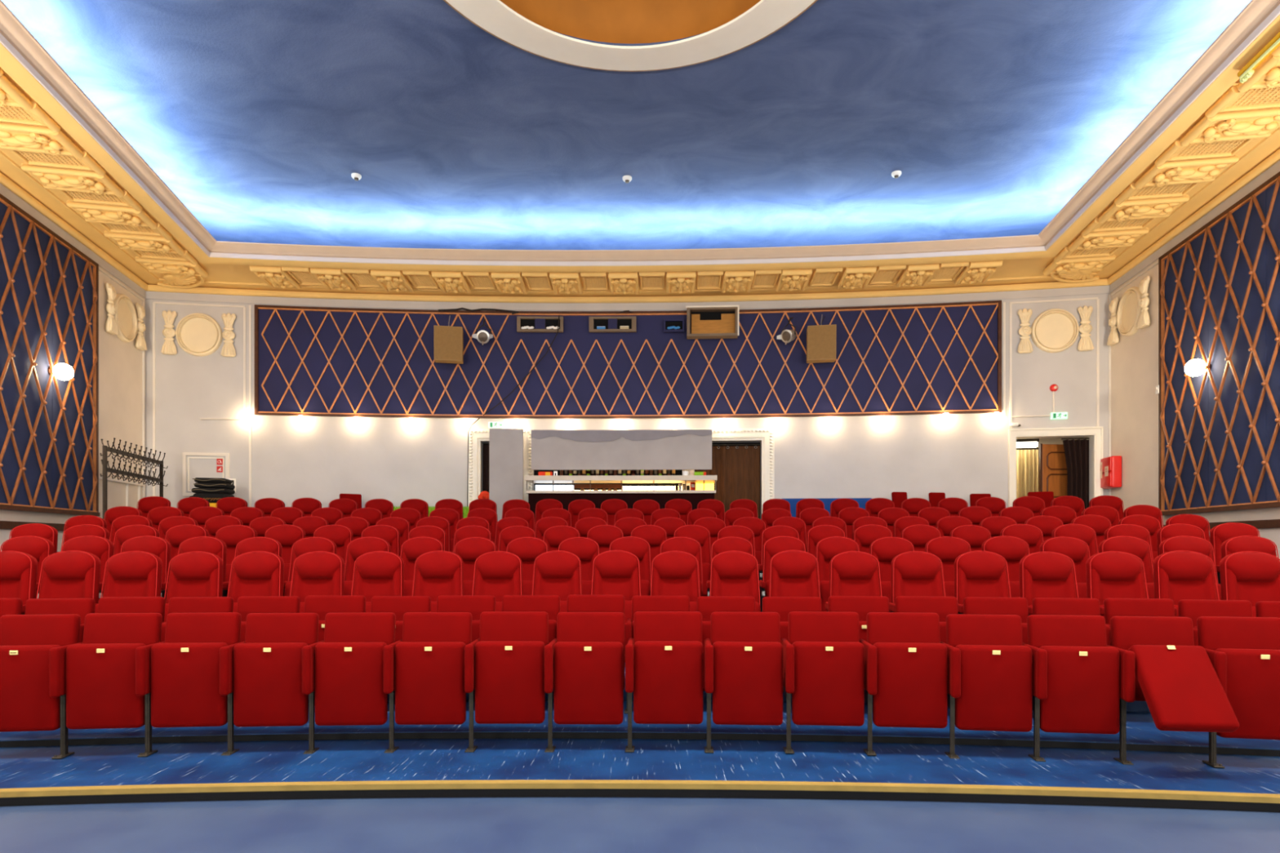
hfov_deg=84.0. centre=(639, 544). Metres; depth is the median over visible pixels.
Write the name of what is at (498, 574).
seat
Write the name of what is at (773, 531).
seat
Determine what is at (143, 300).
trim
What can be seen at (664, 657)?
chair
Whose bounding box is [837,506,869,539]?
seat
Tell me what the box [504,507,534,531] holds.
seat
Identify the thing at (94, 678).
chair
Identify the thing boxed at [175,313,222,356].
wall medallion
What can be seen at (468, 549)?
seat
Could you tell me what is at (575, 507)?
seat
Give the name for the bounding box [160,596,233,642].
chair
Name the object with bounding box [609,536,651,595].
seat
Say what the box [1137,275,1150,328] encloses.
tassel
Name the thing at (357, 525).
seat
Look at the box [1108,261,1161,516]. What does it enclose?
trim
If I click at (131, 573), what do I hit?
seat
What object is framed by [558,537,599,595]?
seat
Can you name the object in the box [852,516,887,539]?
seat
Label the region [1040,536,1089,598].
seat
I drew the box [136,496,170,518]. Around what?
seat
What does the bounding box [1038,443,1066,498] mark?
door leaf
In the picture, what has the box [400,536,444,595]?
seat
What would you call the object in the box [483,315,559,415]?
cable
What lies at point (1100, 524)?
seat
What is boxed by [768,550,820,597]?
seat
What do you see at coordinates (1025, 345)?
tassel
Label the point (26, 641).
chair
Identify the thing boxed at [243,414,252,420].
wall lamp
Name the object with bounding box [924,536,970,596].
seat
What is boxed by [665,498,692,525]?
seat
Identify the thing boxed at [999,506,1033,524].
seat
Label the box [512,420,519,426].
wall lamp
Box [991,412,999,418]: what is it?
wall lamp
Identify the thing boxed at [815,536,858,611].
seat
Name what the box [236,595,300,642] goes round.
chair
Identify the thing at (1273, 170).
trim
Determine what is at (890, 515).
seat
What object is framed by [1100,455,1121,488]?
box
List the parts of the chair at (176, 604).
folding seat, backrest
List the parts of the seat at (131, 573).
folding seat, backrest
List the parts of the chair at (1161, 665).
armrest, leg, foot plate, backrest, number plate, folding seat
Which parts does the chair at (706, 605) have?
folding seat, backrest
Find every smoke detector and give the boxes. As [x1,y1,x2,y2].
[351,173,361,181]
[622,175,631,183]
[891,170,901,178]
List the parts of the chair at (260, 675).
foot plate, leg, armrest, number plate, folding seat, backrest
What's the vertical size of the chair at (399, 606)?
0.934 m
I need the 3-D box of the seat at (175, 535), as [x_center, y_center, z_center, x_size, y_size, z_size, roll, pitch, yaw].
[-5.502,0.303,8.482,0.532,1.104,0.483,0,0,-9]
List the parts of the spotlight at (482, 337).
barn door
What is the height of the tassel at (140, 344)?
0.855 m
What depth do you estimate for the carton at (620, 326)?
14.18 m
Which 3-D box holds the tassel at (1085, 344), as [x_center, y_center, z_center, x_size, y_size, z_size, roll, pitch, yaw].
[8.358,-4.065,13.341,0.270,0.855,0.129,0,0,11]
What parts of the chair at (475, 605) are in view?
backrest, folding seat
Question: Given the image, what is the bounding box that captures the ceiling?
[1,0,1251,249]
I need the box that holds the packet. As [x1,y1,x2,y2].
[693,471,706,475]
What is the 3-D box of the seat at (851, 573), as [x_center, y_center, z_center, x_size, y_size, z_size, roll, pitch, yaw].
[2.010,0.612,6.652,0.532,1.104,0.483,0,0,6]
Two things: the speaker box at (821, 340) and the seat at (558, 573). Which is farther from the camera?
the speaker box at (821, 340)
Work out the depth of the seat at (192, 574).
6.67 m
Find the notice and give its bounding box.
[229,478,235,493]
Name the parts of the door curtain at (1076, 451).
curtain rod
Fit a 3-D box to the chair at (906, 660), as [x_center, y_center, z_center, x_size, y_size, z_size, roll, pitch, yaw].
[1.798,0.939,4.864,0.547,0.934,0.397,0,0,6]
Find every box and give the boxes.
[433,317,463,364]
[538,471,552,475]
[806,315,836,363]
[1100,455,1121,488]
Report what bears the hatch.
attached to the wall at (394, 460)
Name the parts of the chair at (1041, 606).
backrest, folding seat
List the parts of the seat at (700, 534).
backrest, folding seat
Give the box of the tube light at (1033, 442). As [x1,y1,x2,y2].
[1016,438,1039,448]
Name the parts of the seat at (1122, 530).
backrest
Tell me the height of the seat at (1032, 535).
1.104 m
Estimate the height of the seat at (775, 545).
1.104 m
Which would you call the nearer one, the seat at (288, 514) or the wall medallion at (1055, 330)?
the seat at (288, 514)
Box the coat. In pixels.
[189,493,234,502]
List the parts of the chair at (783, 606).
folding seat, backrest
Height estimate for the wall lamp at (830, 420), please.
0.131 m
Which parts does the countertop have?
glass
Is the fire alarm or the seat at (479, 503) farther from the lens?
the fire alarm
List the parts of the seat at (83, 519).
backrest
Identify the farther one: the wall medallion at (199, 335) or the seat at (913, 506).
the wall medallion at (199, 335)
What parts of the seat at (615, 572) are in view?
backrest, folding seat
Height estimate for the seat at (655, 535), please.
1.104 m
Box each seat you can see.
[0,535,53,597]
[0,551,37,613]
[8,523,57,553]
[22,550,100,614]
[35,535,113,599]
[57,515,106,552]
[60,524,109,551]
[94,551,162,613]
[98,535,170,598]
[104,506,142,541]
[109,515,152,551]
[113,524,159,555]
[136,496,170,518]
[146,506,183,530]
[158,515,198,540]
[160,536,226,599]
[164,524,208,559]
[164,551,223,622]
[177,497,209,517]
[189,506,224,528]
[204,515,242,537]
[215,497,247,515]
[215,524,257,589]
[222,537,281,596]
[227,551,284,612]
[230,506,264,526]
[248,516,286,537]
[253,497,284,516]
[264,524,305,589]
[271,506,304,524]
[283,537,336,595]
[289,551,344,613]
[291,497,321,516]
[293,515,328,537]
[311,507,343,524]
[313,524,352,581]
[328,498,357,517]
[334,516,369,540]
[344,537,391,595]
[351,507,382,526]
[351,551,404,612]
[361,524,399,555]
[364,498,393,518]
[376,516,410,557]
[390,507,421,530]
[400,498,428,518]
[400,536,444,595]
[408,525,446,551]
[412,551,463,612]
[416,516,450,551]
[429,507,459,551]
[435,498,462,519]
[448,516,489,552]
[453,525,491,553]
[453,537,496,595]
[466,507,497,542]
[468,498,497,513]
[472,551,522,611]
[494,516,528,551]
[497,525,536,551]
[502,499,529,518]
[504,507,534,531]
[506,537,547,595]
[532,550,582,612]
[534,498,563,532]
[535,516,568,541]
[542,508,571,526]
[543,525,579,551]
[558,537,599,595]
[568,499,595,528]
[574,517,607,537]
[577,507,608,524]
[586,524,623,554]
[591,550,640,622]
[600,498,627,525]
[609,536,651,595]
[613,508,644,525]
[614,517,646,537]
[631,524,666,569]
[632,499,659,524]
[650,508,679,524]
[650,551,699,611]
[653,517,685,539]
[660,537,702,596]
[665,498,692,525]
[674,524,711,595]
[687,508,716,524]
[693,517,725,549]
[697,499,724,521]
[706,536,752,595]
[709,551,760,612]
[717,525,755,557]
[724,507,754,526]
[729,498,757,518]
[732,516,765,570]
[757,525,799,590]
[759,536,805,612]
[761,507,791,528]
[762,498,791,513]
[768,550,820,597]
[772,516,806,551]
[795,497,824,518]
[799,507,830,538]
[806,524,844,556]
[812,516,847,537]
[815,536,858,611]
[825,551,881,611]
[830,497,858,517]
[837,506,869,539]
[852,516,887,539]
[853,524,892,553]
[865,497,894,517]
[869,537,914,611]
[877,507,909,537]
[888,551,945,612]
[893,515,928,537]
[901,497,930,516]
[901,524,940,551]
[917,506,950,527]
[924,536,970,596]
[935,515,972,537]
[937,497,968,515]
[950,524,991,551]
[954,551,1010,613]
[958,506,991,525]
[974,497,1006,516]
[979,515,1017,537]
[982,535,1029,597]
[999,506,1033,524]
[1000,524,1043,554]
[1012,496,1044,517]
[1019,551,1078,615]
[1024,515,1062,541]
[1040,506,1076,524]
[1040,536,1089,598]
[1050,495,1084,518]
[1051,524,1097,556]
[1071,515,1111,553]
[1081,505,1119,527]
[1085,551,1148,617]
[1088,495,1124,521]
[1098,536,1154,598]
[1104,524,1153,580]
[1118,515,1160,564]
[1123,504,1163,528]
[1153,550,1219,617]
[1156,524,1205,555]
[1159,535,1221,599]
[1165,514,1209,543]
[1209,522,1260,583]
[1219,551,1279,617]
[1221,535,1279,559]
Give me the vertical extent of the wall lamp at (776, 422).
0.131 m
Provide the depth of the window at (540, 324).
14.16 m
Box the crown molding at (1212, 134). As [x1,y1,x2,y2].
[0,0,1279,302]
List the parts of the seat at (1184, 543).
backrest, folding seat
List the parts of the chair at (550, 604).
backrest, folding seat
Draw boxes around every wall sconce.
[47,363,74,380]
[1184,359,1211,376]
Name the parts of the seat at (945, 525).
backrest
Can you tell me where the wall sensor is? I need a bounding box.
[1009,422,1021,426]
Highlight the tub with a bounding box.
[682,471,688,475]
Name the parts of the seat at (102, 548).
armrest, backrest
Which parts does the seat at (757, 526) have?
backrest, folding seat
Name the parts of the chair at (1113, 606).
backrest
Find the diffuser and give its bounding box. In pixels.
[1016,441,1038,448]
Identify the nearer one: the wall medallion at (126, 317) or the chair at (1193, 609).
the chair at (1193, 609)
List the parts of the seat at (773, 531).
armrest, leg, backrest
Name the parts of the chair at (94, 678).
foot plate, leg, armrest, number plate, folding seat, backrest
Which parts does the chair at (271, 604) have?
folding seat, backrest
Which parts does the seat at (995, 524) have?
backrest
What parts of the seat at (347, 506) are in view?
backrest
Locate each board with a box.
[488,428,523,521]
[531,429,711,470]
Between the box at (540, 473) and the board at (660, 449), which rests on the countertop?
the box at (540, 473)
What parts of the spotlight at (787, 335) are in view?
barn door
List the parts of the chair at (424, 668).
foot plate, leg, armrest, number plate, folding seat, backrest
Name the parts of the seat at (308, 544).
folding seat, backrest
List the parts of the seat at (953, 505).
backrest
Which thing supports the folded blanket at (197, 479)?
on the folded blanket at (200, 485)
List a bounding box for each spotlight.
[472,319,493,345]
[777,317,796,344]
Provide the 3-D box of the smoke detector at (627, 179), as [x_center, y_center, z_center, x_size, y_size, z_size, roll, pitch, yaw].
[-0.202,-5.760,11.234,0.150,0.080,0.150,0,0,0]
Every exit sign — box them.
[488,422,502,428]
[1050,412,1067,419]
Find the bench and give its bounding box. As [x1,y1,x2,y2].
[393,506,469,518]
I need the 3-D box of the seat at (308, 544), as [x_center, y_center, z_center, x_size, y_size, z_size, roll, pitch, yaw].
[-3.591,0.463,7.654,0.532,1.104,0.483,0,0,-5]
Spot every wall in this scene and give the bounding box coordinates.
[0,265,143,551]
[145,293,1110,519]
[694,442,759,471]
[1020,437,1087,449]
[1110,258,1279,560]
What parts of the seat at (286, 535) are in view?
folding seat, backrest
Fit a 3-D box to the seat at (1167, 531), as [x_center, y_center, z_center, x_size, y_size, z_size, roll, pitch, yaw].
[6.184,0.305,8.065,0.532,1.104,0.483,0,0,12]
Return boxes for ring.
[443,0,817,71]
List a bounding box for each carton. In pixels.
[596,326,605,328]
[619,325,628,328]
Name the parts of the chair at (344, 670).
foot plate, leg, armrest, number plate, folding seat, backrest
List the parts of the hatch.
moulding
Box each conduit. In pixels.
[200,417,244,419]
[1010,414,1050,417]
[1053,391,1054,412]
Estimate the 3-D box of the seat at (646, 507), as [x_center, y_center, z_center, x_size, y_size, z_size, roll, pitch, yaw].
[0.078,-0.222,11.871,0.532,1.104,0.483,0,0,1]
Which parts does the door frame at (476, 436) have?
frame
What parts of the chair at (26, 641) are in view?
number plate, folding seat, backrest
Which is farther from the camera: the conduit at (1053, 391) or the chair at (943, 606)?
the conduit at (1053, 391)
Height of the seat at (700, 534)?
1.104 m
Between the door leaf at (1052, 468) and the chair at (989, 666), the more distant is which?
the door leaf at (1052, 468)
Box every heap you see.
[520,325,533,328]
[546,325,559,328]
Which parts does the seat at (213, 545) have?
leg, armrest, backrest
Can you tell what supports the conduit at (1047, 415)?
attached to the wall at (394, 460)
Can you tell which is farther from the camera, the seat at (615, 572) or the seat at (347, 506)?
the seat at (347, 506)
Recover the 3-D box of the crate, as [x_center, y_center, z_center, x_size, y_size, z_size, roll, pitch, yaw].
[-7.834,-0.238,13.116,0.550,1.055,0.450,0,0,-8]
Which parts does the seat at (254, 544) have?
leg, armrest, backrest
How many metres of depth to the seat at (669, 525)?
9.89 m
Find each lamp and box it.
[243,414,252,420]
[297,415,306,421]
[352,417,360,422]
[408,417,415,423]
[462,419,468,425]
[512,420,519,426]
[564,421,571,426]
[617,421,623,426]
[669,421,675,426]
[722,420,728,426]
[773,419,779,425]
[826,417,834,423]
[880,416,887,422]
[941,413,949,419]
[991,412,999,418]
[1237,31,1279,83]
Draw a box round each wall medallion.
[113,293,137,342]
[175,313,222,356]
[1031,308,1079,352]
[1116,286,1142,336]
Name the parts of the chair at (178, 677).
foot plate, leg, armrest, number plate, folding seat, backrest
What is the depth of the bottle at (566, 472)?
14.16 m
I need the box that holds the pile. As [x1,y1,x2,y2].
[477,490,488,499]
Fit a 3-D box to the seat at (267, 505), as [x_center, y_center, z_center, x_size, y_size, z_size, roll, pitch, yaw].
[-6.062,-0.222,11.482,0.532,1.104,0.483,0,0,-9]
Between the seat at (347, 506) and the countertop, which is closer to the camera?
the seat at (347, 506)
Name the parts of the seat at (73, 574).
armrest, backrest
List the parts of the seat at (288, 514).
backrest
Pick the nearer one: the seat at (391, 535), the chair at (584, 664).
the chair at (584, 664)
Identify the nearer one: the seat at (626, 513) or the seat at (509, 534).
the seat at (509, 534)
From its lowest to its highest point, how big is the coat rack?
2.359 m
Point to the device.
(669, 327)
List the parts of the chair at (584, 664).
foot plate, armrest, leg, number plate, folding seat, backrest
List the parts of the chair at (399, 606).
folding seat, backrest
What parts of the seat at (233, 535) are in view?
folding seat, backrest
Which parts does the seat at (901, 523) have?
backrest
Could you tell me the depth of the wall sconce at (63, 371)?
10.59 m
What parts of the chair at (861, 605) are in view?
backrest, folding seat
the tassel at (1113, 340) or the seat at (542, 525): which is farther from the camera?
the tassel at (1113, 340)
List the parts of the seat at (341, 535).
backrest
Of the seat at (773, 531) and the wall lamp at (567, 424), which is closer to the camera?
the seat at (773, 531)
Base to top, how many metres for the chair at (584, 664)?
0.934 m
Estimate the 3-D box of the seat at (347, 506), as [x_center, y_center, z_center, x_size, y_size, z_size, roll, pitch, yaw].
[-4.931,-0.222,11.635,0.532,1.104,0.483,0,0,-6]
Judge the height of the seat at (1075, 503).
1.104 m
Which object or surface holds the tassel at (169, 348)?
attached to the wall at (394, 460)
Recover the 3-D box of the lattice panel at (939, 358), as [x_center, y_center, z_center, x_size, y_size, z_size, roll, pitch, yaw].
[-0.290,-3.605,14.008,14.439,2.140,0.588,0,0,1]
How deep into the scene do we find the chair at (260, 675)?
4.81 m
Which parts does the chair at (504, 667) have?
foot plate, armrest, leg, number plate, folding seat, backrest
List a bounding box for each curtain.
[482,442,488,492]
[695,444,759,519]
[1016,448,1038,498]
[1061,437,1088,509]
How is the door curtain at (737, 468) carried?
hanging from the door frame at (766, 435)
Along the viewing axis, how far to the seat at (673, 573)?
6.84 m
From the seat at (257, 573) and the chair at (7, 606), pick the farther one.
the seat at (257, 573)
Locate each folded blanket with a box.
[191,488,235,494]
[192,477,232,484]
[193,482,235,488]
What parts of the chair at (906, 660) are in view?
armrest, leg, foot plate, backrest, folding seat, number plate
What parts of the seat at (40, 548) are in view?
backrest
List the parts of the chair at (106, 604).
armrest, backrest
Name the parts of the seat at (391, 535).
backrest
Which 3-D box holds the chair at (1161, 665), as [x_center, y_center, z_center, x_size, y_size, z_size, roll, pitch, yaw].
[3.368,0.947,4.553,0.557,0.934,0.638,0,0,8]
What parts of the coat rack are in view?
rail, rail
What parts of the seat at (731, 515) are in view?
backrest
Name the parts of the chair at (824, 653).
leg, armrest, foot plate, backrest, folding seat, number plate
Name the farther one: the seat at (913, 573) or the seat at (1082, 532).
the seat at (1082, 532)
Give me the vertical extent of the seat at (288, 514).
1.104 m
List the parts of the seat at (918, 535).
backrest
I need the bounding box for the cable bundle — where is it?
[438,307,518,314]
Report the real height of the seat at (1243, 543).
1.104 m
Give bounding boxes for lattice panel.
[0,193,100,516]
[254,300,1001,418]
[1158,171,1279,515]
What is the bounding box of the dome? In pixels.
[499,0,760,44]
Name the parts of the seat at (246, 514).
backrest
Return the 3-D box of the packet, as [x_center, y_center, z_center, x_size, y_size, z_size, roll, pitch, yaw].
[1.142,-1.339,13.505,0.225,0.090,0.084,0,0,3]
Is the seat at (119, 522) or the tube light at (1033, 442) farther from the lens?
the tube light at (1033, 442)
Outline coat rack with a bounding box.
[100,437,168,519]
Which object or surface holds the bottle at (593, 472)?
on the shelf
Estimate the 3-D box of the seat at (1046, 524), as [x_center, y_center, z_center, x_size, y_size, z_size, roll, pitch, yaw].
[5.292,0.162,9.268,0.532,1.104,0.483,0,0,11]
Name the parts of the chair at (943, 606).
backrest, folding seat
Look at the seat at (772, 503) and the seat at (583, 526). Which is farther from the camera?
the seat at (772, 503)
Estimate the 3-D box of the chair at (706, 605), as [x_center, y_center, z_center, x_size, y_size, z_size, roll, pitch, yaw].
[0.687,0.897,5.845,0.547,0.934,0.398,0,0,3]
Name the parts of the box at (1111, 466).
door, door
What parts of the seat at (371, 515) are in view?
backrest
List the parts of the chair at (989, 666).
armrest, leg, foot plate, backrest, folding seat, number plate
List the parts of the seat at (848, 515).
backrest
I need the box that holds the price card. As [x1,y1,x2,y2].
[553,471,557,475]
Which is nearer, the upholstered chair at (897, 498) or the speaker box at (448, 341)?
the upholstered chair at (897, 498)
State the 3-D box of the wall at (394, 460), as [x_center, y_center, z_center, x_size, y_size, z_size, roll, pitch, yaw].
[-0.326,-2.220,13.977,19.189,7.260,1.152,0,0,1]
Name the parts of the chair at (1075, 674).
armrest, leg, foot plate, backrest, folding seat, number plate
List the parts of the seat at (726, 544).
armrest, backrest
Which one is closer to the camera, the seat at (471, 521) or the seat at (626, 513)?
the seat at (471, 521)
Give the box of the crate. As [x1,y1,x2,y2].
[209,502,217,506]
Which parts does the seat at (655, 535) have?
backrest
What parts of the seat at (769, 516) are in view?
backrest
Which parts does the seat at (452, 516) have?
backrest, folding seat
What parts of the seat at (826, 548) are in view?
folding seat, backrest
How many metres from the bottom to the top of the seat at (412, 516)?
1.104 m
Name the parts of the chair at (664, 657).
armrest, leg, foot plate, backrest, folding seat, number plate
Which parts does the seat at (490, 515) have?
backrest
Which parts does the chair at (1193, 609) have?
armrest, backrest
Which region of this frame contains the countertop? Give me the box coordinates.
[524,475,717,516]
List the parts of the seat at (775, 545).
leg, armrest, folding seat, backrest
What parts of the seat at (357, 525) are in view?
backrest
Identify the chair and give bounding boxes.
[0,598,22,617]
[0,613,80,732]
[25,598,95,624]
[48,613,162,759]
[79,596,165,642]
[135,612,241,756]
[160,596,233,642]
[219,613,319,755]
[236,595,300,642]
[302,612,395,754]
[304,595,365,642]
[339,493,361,508]
[370,595,431,690]
[383,612,472,752]
[436,595,495,641]
[464,611,548,752]
[502,595,559,643]
[544,612,625,751]
[566,595,624,613]
[624,595,689,713]
[625,611,702,752]
[697,595,755,690]
[703,611,782,753]
[762,596,822,692]
[781,611,864,753]
[827,595,888,641]
[859,612,947,755]
[891,491,906,508]
[894,595,958,693]
[928,492,945,506]
[940,613,1031,758]
[963,596,1028,644]
[969,493,991,506]
[1022,614,1119,761]
[1027,491,1053,508]
[1032,597,1111,645]
[1103,598,1174,645]
[1106,616,1239,764]
[1177,599,1252,645]
[1196,616,1279,768]
[1255,600,1279,617]
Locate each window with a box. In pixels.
[516,316,563,332]
[589,316,635,332]
[663,318,684,333]
[685,305,739,339]
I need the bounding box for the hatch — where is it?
[182,452,229,496]
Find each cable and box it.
[466,417,479,506]
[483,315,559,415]
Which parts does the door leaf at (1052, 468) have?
panel moulding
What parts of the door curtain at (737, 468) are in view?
curtain rod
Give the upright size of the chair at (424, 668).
0.934 m
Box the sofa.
[782,497,871,517]
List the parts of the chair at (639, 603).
armrest, folding seat, backrest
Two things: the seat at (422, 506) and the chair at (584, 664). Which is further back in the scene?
the seat at (422, 506)
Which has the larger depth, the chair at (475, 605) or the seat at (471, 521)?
the seat at (471, 521)
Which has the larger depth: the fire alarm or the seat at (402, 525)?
the fire alarm
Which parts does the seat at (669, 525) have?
backrest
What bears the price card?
on the countertop
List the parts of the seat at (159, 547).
armrest, backrest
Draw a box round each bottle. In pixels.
[564,470,568,475]
[573,470,577,475]
[582,470,586,475]
[591,470,595,475]
[600,470,604,475]
[608,470,613,475]
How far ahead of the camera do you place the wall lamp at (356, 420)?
13.95 m
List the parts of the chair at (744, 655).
foot plate, leg, armrest, backrest, folding seat, number plate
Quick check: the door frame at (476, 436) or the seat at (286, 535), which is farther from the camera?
the door frame at (476, 436)
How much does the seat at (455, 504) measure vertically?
1.104 m
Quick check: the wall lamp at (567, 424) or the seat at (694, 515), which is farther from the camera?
the wall lamp at (567, 424)
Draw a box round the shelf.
[533,469,682,475]
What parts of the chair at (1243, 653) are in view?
leg, foot plate, armrest, backrest, folding seat, number plate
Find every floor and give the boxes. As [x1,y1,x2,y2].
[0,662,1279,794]
[0,796,1279,852]
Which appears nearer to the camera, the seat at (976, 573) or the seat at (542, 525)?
the seat at (976, 573)
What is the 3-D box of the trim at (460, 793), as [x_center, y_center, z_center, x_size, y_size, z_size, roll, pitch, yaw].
[0.007,1.468,3.716,16.402,0.056,1.010,0,0,1]
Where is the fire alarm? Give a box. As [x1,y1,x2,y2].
[1049,384,1057,391]
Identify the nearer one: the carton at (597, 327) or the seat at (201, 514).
the seat at (201, 514)
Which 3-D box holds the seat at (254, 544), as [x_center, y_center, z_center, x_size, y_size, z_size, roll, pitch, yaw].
[-4.163,0.463,7.596,0.532,1.104,0.483,0,0,-6]
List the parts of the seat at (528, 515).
backrest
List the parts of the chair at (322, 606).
folding seat, backrest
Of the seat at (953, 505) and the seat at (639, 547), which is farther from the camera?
the seat at (953, 505)
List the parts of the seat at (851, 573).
armrest, backrest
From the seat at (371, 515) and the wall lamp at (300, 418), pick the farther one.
the wall lamp at (300, 418)
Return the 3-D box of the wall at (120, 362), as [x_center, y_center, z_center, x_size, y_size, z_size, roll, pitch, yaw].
[-7.733,-2.170,4.814,0.250,7.360,18.074,0,0,-12]
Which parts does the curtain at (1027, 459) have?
curtain rod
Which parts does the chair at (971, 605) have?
backrest, folding seat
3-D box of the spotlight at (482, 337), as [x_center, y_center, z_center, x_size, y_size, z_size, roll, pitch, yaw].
[-3.088,-4.213,14.079,0.400,0.586,0.296,0,0,-2]
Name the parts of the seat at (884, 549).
folding seat, backrest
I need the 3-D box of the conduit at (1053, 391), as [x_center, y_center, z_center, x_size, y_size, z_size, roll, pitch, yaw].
[7.841,-2.715,13.482,0.024,0.394,0.028,0,0,0]
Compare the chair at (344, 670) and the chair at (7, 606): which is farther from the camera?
the chair at (7, 606)
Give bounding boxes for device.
[666,325,679,329]
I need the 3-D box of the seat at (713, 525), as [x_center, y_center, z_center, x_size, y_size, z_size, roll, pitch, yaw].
[0.937,0.163,9.787,0.532,1.104,0.483,0,0,2]
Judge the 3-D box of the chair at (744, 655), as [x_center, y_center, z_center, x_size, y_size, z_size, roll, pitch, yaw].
[0.714,0.942,4.942,0.547,0.934,0.398,0,0,3]
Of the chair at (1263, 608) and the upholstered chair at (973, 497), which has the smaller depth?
the chair at (1263, 608)
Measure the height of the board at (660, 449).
0.768 m
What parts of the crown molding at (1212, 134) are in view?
grille panel, grille panel, grille panel, grille panel, grille panel, grille panel, grille panel, grille panel, grille panel, grille panel, grille panel, grille panel, grille panel, grille panel, grille panel, grille panel, grille panel, grille panel, grille panel, grille panel, grille panel, grille panel, grille panel, grille panel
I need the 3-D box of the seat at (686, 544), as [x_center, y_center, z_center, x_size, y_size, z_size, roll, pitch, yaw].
[0.420,0.461,7.758,0.532,1.104,0.483,0,0,2]
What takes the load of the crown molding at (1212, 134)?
attached to the wall at (394, 460)
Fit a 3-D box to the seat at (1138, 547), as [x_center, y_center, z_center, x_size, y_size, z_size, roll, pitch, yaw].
[4.977,0.458,7.242,0.532,1.104,0.483,0,0,11]
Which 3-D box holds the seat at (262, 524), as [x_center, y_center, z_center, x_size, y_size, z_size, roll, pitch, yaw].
[-5.084,0.162,9.550,0.532,1.104,0.483,0,0,-8]
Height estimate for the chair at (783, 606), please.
0.934 m
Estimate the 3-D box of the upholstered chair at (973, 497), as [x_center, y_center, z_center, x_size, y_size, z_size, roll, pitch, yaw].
[6.362,-0.335,13.095,0.411,1.250,0.543,0,0,3]
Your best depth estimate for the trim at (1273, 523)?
9.34 m
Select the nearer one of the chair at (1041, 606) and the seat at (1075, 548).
the chair at (1041, 606)
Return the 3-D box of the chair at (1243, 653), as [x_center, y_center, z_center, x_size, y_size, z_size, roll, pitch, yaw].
[3.941,0.941,4.592,0.590,0.934,0.380,0,0,10]
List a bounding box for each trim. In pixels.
[0,160,1279,311]
[0,520,66,531]
[0,779,1279,803]
[0,788,1279,812]
[98,267,145,517]
[152,302,251,506]
[1003,297,1099,427]
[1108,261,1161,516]
[1162,519,1279,530]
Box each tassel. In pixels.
[105,282,118,334]
[135,302,146,351]
[160,310,177,355]
[220,312,235,356]
[1017,308,1033,353]
[1077,305,1093,351]
[1106,297,1119,346]
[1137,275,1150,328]
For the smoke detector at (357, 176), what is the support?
attached to the ceiling
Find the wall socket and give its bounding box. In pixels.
[1155,385,1159,394]
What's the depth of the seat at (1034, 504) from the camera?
11.26 m
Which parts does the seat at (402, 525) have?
backrest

